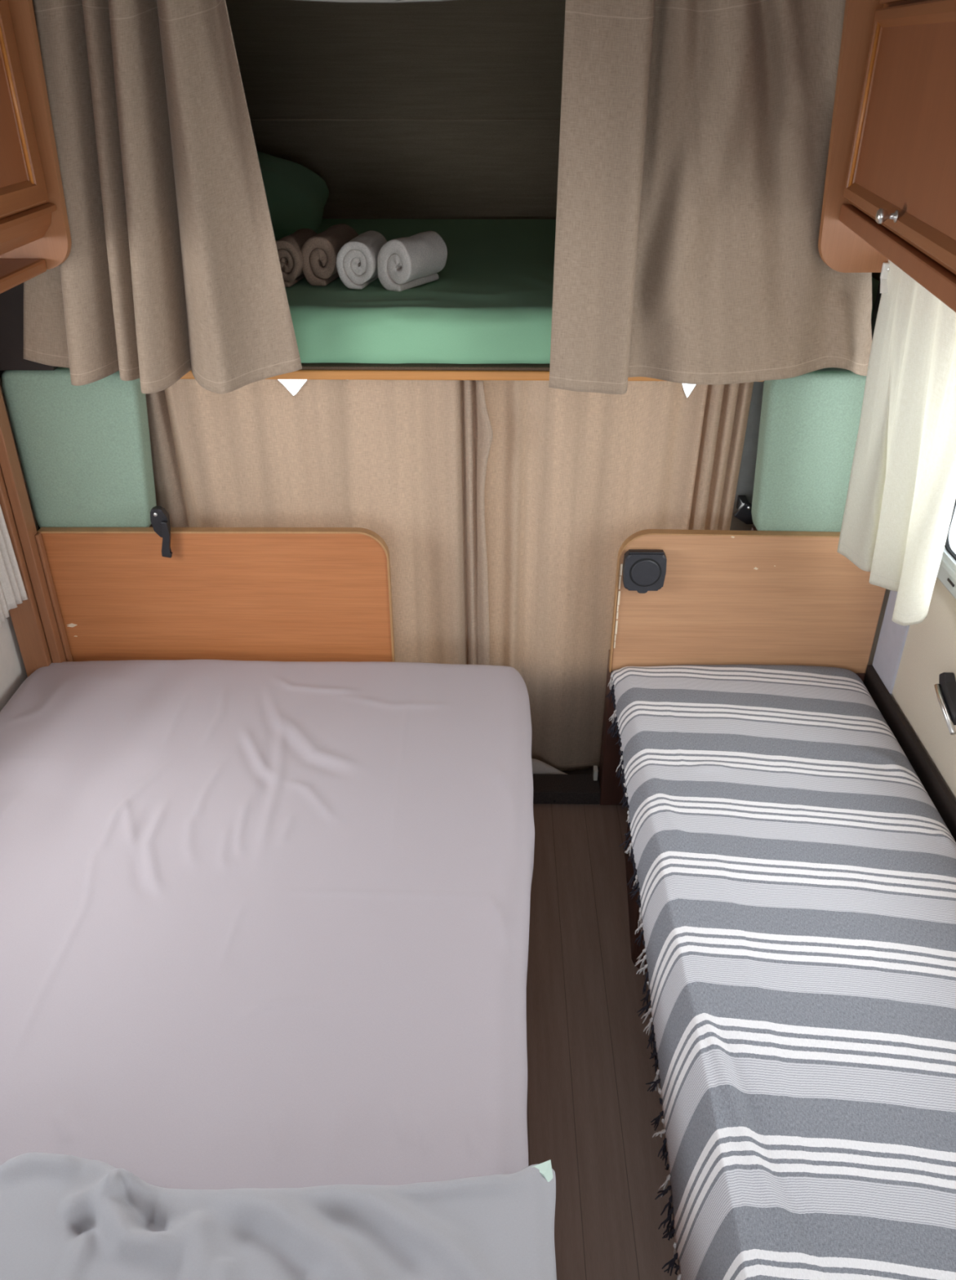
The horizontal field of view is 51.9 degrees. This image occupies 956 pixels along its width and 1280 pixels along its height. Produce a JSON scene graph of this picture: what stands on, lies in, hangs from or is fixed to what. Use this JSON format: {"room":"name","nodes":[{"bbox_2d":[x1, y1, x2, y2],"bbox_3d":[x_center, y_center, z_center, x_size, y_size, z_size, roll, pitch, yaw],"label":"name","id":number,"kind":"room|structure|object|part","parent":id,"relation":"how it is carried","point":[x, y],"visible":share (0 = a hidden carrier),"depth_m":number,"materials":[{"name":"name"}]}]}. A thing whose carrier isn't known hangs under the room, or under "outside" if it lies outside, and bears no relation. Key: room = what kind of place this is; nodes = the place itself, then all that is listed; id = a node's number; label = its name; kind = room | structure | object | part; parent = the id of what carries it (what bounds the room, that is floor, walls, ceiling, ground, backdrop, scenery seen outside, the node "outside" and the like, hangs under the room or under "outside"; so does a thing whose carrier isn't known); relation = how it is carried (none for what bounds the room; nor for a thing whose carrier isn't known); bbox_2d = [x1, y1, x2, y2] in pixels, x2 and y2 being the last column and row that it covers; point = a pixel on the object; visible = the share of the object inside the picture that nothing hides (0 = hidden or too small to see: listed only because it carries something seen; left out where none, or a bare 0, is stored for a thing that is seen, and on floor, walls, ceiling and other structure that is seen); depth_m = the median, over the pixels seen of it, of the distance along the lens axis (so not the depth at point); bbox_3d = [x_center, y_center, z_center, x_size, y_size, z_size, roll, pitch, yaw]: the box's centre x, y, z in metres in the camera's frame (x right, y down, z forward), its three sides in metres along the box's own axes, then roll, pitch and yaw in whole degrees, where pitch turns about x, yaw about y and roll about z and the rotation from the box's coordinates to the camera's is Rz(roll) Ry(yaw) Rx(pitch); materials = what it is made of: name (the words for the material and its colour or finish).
{"room":"camper van interior","nodes":[
{"label":"camper van interior","id":0,"kind":"room"},
{"bbox_2d":[0,376,39,711],"bbox_3d":[-1.151,0.264,1.230,0.050,2.180,5.200,0,31,1],"label":"wall","id":1,"kind":"structure","parent":0,"point":[13,673],"depth_m":2.33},
{"bbox_2d":[0,369,39,528],"bbox_3d":[-0.894,-0.162,2.556,0.420,1.145,0.030,0,31,1],"label":"trim","id":2,"kind":"structure","parent":1,"relation":"attached to","point":[2,371],"depth_m":2.27,"materials":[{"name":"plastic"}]},
{"bbox_2d":[0,282,58,370],"bbox_3d":[-1.002,-0.927,1.885,0.210,0.812,0.030,0,31,1],"label":"trim","id":3,"kind":"structure","parent":1,"relation":"attached to","point":[11,300],"depth_m":2.04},
{"bbox_2d":[0,0,71,293],"bbox_3d":[-0.937,-0.502,0.969,0.368,0.578,1.748,0,31,1],"label":"upper cabinet","id":4,"kind":"object","parent":1,"relation":"attached to","point":[35,237],"visible":1,"depth_m":1.68,"materials":[{"name":"brown wood"}]},
{"bbox_2d":[0,505,27,628],"bbox_3d":[-1.059,-0.295,1.919,0.033,0.740,0.400,0,31,1],"label":"window curtain","id":5,"kind":"object","parent":4,"relation":"hanging from","point":[12,590],"visible":1,"depth_m":2.20,"materials":[{"name":"white fabric"}]},
{"bbox_3d":[-0.781,-0.689,1.264,0.008,0.276,0.828,0,31,1],"label":"door panel","id":6,"kind":"part","parent":4,"relation":"part of","materials":[{"name":"brown wood"}]},
{"bbox_2d":[0,258,46,293],"bbox_3d":[-0.971,-0.259,1.103,0.300,0.024,1.728,0,31,1],"label":"trim","id":7,"kind":"structure","parent":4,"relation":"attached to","point":[13,272],"depth_m":1.76,"materials":[{"name":"brown wood"}]},
{"bbox_3d":[-0.775,-0.689,1.264,0.018,0.340,0.892,0,31,1],"label":"door","id":8,"kind":"part","parent":4,"relation":"part of","materials":[{"name":"brown wood"}]},
{"bbox_2d":[225,0,565,219],"bbox_3d":[-0.056,-1.272,2.492,2.080,0.835,1.380,0,31,1],"label":"wall","id":9,"kind":"structure","parent":0,"point":[455,59],"depth_m":2.84,"materials":[{"name":"brown wood"}]},
{"bbox_2d":[294,0,453,3],"bbox_3d":[-0.067,-1.242,1.682,2.080,0.254,0.040,0,31,1],"label":"trim","id":10,"kind":"structure","parent":9,"relation":"attached to","point":[329,1],"depth_m":1.73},
{"bbox_2d":[249,119,559,120],"bbox_3d":[-0.048,-1.543,2.917,2.080,0.003,0.004,0,31,1],"label":"trim","id":11,"kind":"structure","parent":9,"relation":"attached to","point":[250,119],"depth_m":2.92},
{"bbox_2d":[180,362,764,381],"bbox_3d":[-0.057,-0.959,2.651,2.076,0.130,1.380,0,31,1],"label":"bed","id":12,"kind":"object","parent":9,"relation":"attached to","point":[324,371],"visible":0.05,"depth_m":2.09,"materials":[{"name":"brown wood"}]},
{"bbox_2d":[284,218,879,364],"bbox_3d":[-0.057,-0.971,2.618,2.056,0.118,1.314,0,31,1],"label":"mattress","id":13,"kind":"object","parent":12,"relation":"on","point":[491,302],"visible":0.16,"depth_m":2.09,"materials":[{"name":"green fabric"}]},
{"bbox_2d":[257,151,328,240],"bbox_3d":[-0.753,-1.257,2.747,0.649,0.252,0.469,0,31,1],"label":"pillow","id":14,"kind":"object","parent":13,"relation":"on","point":[296,196],"visible":0.25,"depth_m":2.66,"materials":[{"name":"green fabric"}]},
{"bbox_2d":[275,228,316,287],"bbox_3d":[-0.423,-0.886,2.270,0.086,0.100,0.188,5,31,8],"label":"rolled towel","id":15,"kind":"object","parent":13,"relation":"on","point":[289,247],"visible":0.58,"depth_m":2.20,"materials":[{"name":"brown fabric"}]},
{"bbox_2d":[301,223,358,285],"bbox_3d":[-0.341,-0.900,2.285,0.088,0.108,0.208,6,32,10],"label":"rolled towel","id":16,"kind":"object","parent":13,"relation":"on","point":[319,252],"visible":0.69,"depth_m":2.21,"materials":[{"name":"brown fabric"}]},
{"bbox_2d":[336,230,386,288],"bbox_3d":[-0.259,-0.865,2.233,0.088,0.103,0.149,6,31,10],"label":"rolled towel","id":17,"kind":"object","parent":13,"relation":"on","point":[357,260],"visible":0.94,"depth_m":2.18,"materials":[{"name":"white fabric"}]},
{"bbox_2d":[377,231,447,291],"bbox_3d":[-0.146,-0.854,2.211,0.091,0.108,0.163,17,35,26],"label":"rolled towel","id":18,"kind":"object","parent":13,"relation":"on","point":[406,263],"visible":1,"depth_m":2.17,"materials":[{"name":"white fabric"}]},
{"bbox_2d":[562,766,599,774],"bbox_3d":[-0.056,0.110,3.351,2.080,0.060,1.370,0,31,1],"label":"floor","id":19,"kind":"structure","parent":0,"point":[588,771],"depth_m":2.84,"materials":[{"name":"wood"}]},
{"bbox_2d":[526,803,679,1279],"bbox_3d":[-0.097,1.414,1.102,2.240,0.060,3.830,0,31,1],"label":"floor","id":20,"kind":"structure","parent":0,"point":[591,1110],"depth_m":1.99,"materials":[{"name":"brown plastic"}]},
{"bbox_2d":[0,386,72,676],"bbox_3d":[-1.050,-0.051,2.340,0.092,1.178,0.061,0,31,1],"label":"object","id":21,"kind":"structure","parent":20,"relation":"on","point":[37,623],"depth_m":2.27,"materials":[{"name":"brown wood"}]},
{"bbox_2d":[36,524,395,662],"bbox_3d":[-0.610,0.062,2.493,0.807,0.786,0.095,0,31,1],"label":"headboard panel","id":22,"kind":"object","parent":20,"relation":"on","point":[313,594],"visible":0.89,"depth_m":2.34,"materials":[{"name":"brown wood"}]},
{"bbox_2d":[1,366,156,528],"bbox_3d":[-0.882,-0.427,2.219,0.294,0.379,0.081,0,31,1],"label":"seat cushion","id":23,"kind":"object","parent":22,"relation":"on","point":[84,451],"visible":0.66,"depth_m":2.18,"materials":[{"name":"green fabric"}]},
{"bbox_2d":[150,506,172,557],"bbox_3d":[-0.719,-0.245,2.239,0.041,0.118,0.027,0,31,1],"label":"hook","id":24,"kind":"object","parent":22,"relation":"attached to","point":[159,517],"visible":1,"depth_m":2.22,"materials":[{"name":"black plastic"}]},
{"bbox_3d":[-0.720,-0.267,2.231,0.039,0.072,0.017,0,31,1],"label":"plate","id":25,"kind":"part","parent":24,"relation":"part of","materials":[{"name":"black plastic"}]},
{"bbox_3d":[-0.712,-0.229,2.238,0.026,0.090,0.010,0,31,1],"label":"arm","id":26,"kind":"part","parent":24,"relation":"part of","materials":[{"name":"black plastic"}]},
{"bbox_2d":[532,765,600,804],"bbox_3d":[0.202,0.392,2.670,0.258,0.078,0.080,0,31,1],"label":"threshold strip","id":27,"kind":"object","parent":20,"relation":"on","point":[548,788],"visible":0.84,"depth_m":2.65,"materials":[{"name":"carpet"}]},
{"bbox_3d":[0.320,0.362,2.677,0.011,0.035,0.025,0,31,1],"label":"catch plate","id":28,"kind":"part","parent":27,"relation":"part of","materials":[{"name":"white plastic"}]},
{"bbox_2d":[624,820,647,971],"bbox_3d":[0.627,0.759,1.702,0.579,0.446,1.915,0,31,1],"label":"bed","id":29,"kind":"object","parent":20,"relation":"on","point":[633,908],"visible":0.11,"depth_m":2.20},
{"bbox_2d":[605,664,955,1279],"bbox_3d":[0.605,0.663,1.643,0.660,0.271,1.932,0,31,1],"label":"striped throw","id":30,"kind":"object","parent":29,"relation":"on","point":[794,875],"visible":1,"depth_m":1.61,"materials":[{"name":"grey fabric"}]},
{"bbox_2d":[598,526,885,804],"bbox_3d":[0.642,0.081,2.480,0.632,0.806,0.096,0,31,1],"label":"headboard panel","id":31,"kind":"object","parent":20,"relation":"on","point":[753,597],"visible":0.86,"depth_m":2.33,"materials":[{"name":"brown wood"}]},
{"bbox_2d":[622,549,666,593],"bbox_3d":[0.384,-0.158,2.270,0.097,0.107,0.032,0,31,1],"label":"wall socket","id":32,"kind":"object","parent":31,"relation":"attached to","point":[644,571],"visible":1,"depth_m":2.25,"materials":[{"name":"grey plastic"}]},
{"bbox_3d":[0.385,-0.154,2.257,0.066,0.066,0.004,0,31,1],"label":"lid","id":33,"kind":"part","parent":32,"relation":"part of","materials":[{"name":"grey plastic"}]},
{"bbox_2d":[751,367,866,532],"bbox_3d":[0.794,-0.414,2.197,0.342,0.379,0.081,0,31,1],"label":"seat cushion","id":34,"kind":"object","parent":31,"relation":"on","point":[810,422],"visible":0.44,"depth_m":2.15,"materials":[{"name":"green fabric"}]},
{"bbox_3d":[-0.511,0.750,1.717,1.207,0.446,1.915,0,31,1],"label":"double bed","id":35,"kind":"object","parent":20,"relation":"on","visible":0},
{"bbox_2d":[0,659,534,1189],"bbox_3d":[-0.502,0.578,1.615,1.226,0.138,1.918,0,31,1],"label":"fitted sheet","id":36,"kind":"object","parent":35,"relation":"on","point":[263,924],"visible":0.97,"depth_m":1.68,"materials":[{"name":"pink fabric"}]},
{"bbox_2d":[0,1151,556,1279],"bbox_3d":[-0.508,0.838,1.085,1.213,0.156,0.548,0,31,1],"label":"blanket","id":37,"kind":"object","parent":36,"relation":"on","point":[63,1216],"visible":1,"depth_m":1.20,"materials":[{"name":"grey fabric"}]},
{"bbox_2d":[866,272,955,801],"bbox_3d":[0.979,0.281,1.201,0.050,2.180,5.200,0,31,1],"label":"wall","id":38,"kind":"structure","parent":0,"point":[929,651],"depth_m":2.10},
{"bbox_2d":[733,495,753,524],"bbox_3d":[0.633,-0.318,2.365,0.049,0.053,0.087,0,31,1],"label":"hook","id":39,"kind":"object","parent":38,"relation":"attached to","point":[743,513],"visible":0.94,"depth_m":2.33,"materials":[{"name":"black plastic"}]},
{"bbox_2d":[729,381,764,530],"bbox_3d":[0.793,-0.148,2.533,0.365,1.145,0.030,0,31,1],"label":"trim","id":40,"kind":"structure","parent":38,"relation":"attached to","point":[745,482],"depth_m":2.35,"materials":[{"name":"grey plastic"}]},
{"bbox_2d":[871,280,881,340],"bbox_3d":[0.892,-0.912,1.859,0.160,0.812,0.030,0,31,1],"label":"trim","id":41,"kind":"structure","parent":38,"relation":"attached to","point":[878,294],"depth_m":2.01,"materials":[{"name":"black"}]},
{"bbox_2d":[817,0,955,312],"bbox_3d":[0.727,-0.576,1.123,0.447,0.610,1.359,1,31,1],"label":"upper cabinet","id":42,"kind":"object","parent":38,"relation":"attached to","point":[890,190],"depth_m":1.46,"materials":[{"name":"brown wood"}]},
{"bbox_3d":[0.778,-0.934,1.687,0.376,0.576,0.018,0,31,1],"label":"panel","id":43,"kind":"part","parent":42,"relation":"part of","materials":[{"name":"brown wood"}]},
{"bbox_3d":[0.759,-0.671,1.823,0.022,0.053,0.017,0,31,1],"label":"curtain bracket","id":44,"kind":"part","parent":42,"relation":"part of","materials":[{"name":"white plastic"}]},
{"bbox_3d":[0.759,-0.684,1.821,0.022,0.029,0.009,0,31,1],"label":"plate","id":45,"kind":"part","parent":42,"relation":"part of","materials":[{"name":"white plastic"}]},
{"bbox_3d":[0.578,-0.600,1.391,0.028,0.020,0.020,4,31,6],"label":"knob","id":46,"kind":"part","parent":42,"relation":"part of","materials":[{"name":"silver metal"}]},
{"bbox_3d":[0.575,-0.770,1.007,0.014,0.157,1.270,4,31,6],"label":"rail","id":47,"kind":"part","parent":42,"relation":"part of","materials":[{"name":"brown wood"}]},
{"bbox_2d":[836,259,955,626],"bbox_3d":[0.824,-0.338,1.816,0.144,0.655,0.448,0,31,1],"label":"window curtain","id":48,"kind":"object","parent":42,"relation":"hanging from","point":[901,495],"visible":0.96,"depth_m":1.84,"materials":[{"name":"beige fabric"}]},
{"bbox_3d":[0.583,-0.440,1.220,0.022,0.029,1.296,4,31,6],"label":"light rail","id":49,"kind":"part","parent":42,"relation":"part of","materials":[{"name":"brown wood"}]},
{"bbox_3d":[0.597,-0.664,1.266,0.008,0.242,0.872,4,31,6],"label":"door panel","id":50,"kind":"part","parent":42,"relation":"part of","materials":[{"name":"brown wood"}]},
{"bbox_2d":[871,590,909,695],"bbox_3d":[0.968,-0.115,2.231,0.006,1.400,0.123,0,31,1],"label":"trim","id":51,"kind":"structure","parent":38,"relation":"attached to","point":[892,636],"depth_m":2.30,"materials":[{"name":"white plastic"}]},
{"bbox_2d":[863,665,955,841],"bbox_3d":[0.945,0.759,1.690,0.012,0.458,1.946,0,31,1],"label":"baseboard","id":52,"kind":"structure","parent":38,"relation":"attached to","point":[940,796],"depth_m":2.14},
{"bbox_2d":[933,672,955,734],"bbox_3d":[0.948,0.124,1.972,0.033,0.077,0.127,0,31,1],"label":"handle","id":53,"kind":"object","parent":38,"relation":"attached to","point":[945,690],"depth_m":1.98,"materials":[{"name":"black plastic"}]},
{"bbox_2d":[936,498,955,599],"bbox_3d":[0.958,-0.037,1.318,0.024,0.615,1.487,0,31,1],"label":"window","id":54,"kind":"structure","parent":38,"relation":"in","point":[946,574],"depth_m":2.02,"materials":[{"name":"plastic"}]},
{"bbox_3d":[0.958,0.187,1.451,0.024,0.017,1.485,0,31,1],"label":"sill","id":55,"kind":"part","parent":54,"relation":"part of","materials":[{"name":"plastic"}]},
{"bbox_3d":[0.960,-0.064,1.313,0.020,0.564,1.467,0,31,1],"label":"frame","id":56,"kind":"part","parent":54,"relation":"part of","materials":[{"name":"plastic"}]},
{"bbox_3d":[-0.069,-1.168,1.624,2.060,0.020,0.015,0,31,1],"label":"rail","id":57,"kind":"object","parent":38,"relation":"attached to","visible":0},
{"bbox_2d":[23,0,302,393],"bbox_3d":[-0.652,-0.843,1.832,0.585,0.743,0.131,0,31,1],"label":"curtain","id":58,"kind":"object","parent":57,"relation":"hanging from","point":[171,268],"visible":0.91,"depth_m":1.83,"materials":[{"name":"fabric"}]},
{"bbox_2d":[548,0,655,394],"bbox_3d":[0.220,-0.810,1.775,0.156,0.740,0.023,0,31,0],"label":"curtain","id":59,"kind":"object","parent":57,"relation":"hanging from","point":[607,46],"visible":1,"depth_m":1.77,"materials":[{"name":"fabric"}]},
{"bbox_2d":[627,0,871,384],"bbox_3d":[0.533,-0.832,1.800,0.535,0.728,0.077,0,31,1],"label":"curtain","id":60,"kind":"object","parent":57,"relation":"hanging from","point":[734,285],"visible":0.74,"depth_m":1.81,"materials":[{"name":"fabric"}]},
{"bbox_3d":[-0.056,-0.625,2.232,1.505,0.012,0.020,0,31,1],"label":"rail","id":61,"kind":"object","parent":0,"visible":0},
{"bbox_2d":[145,378,493,665],"bbox_3d":[-0.383,-0.133,2.473,0.837,1.080,0.069,1,31,2],"label":"curtain","id":62,"kind":"object","parent":61,"relation":"hanging from","point":[404,462],"visible":0.45,"depth_m":2.31,"materials":[{"name":"fabric"}]},
{"bbox_2d":[483,380,753,774],"bbox_3d":[0.284,-0.106,2.474,0.669,1.126,0.102,0,31,1],"label":"curtain","id":63,"kind":"object","parent":61,"relation":"hanging from","point":[571,476],"visible":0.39,"depth_m":2.36,"materials":[{"name":"fabric"}]}
]}

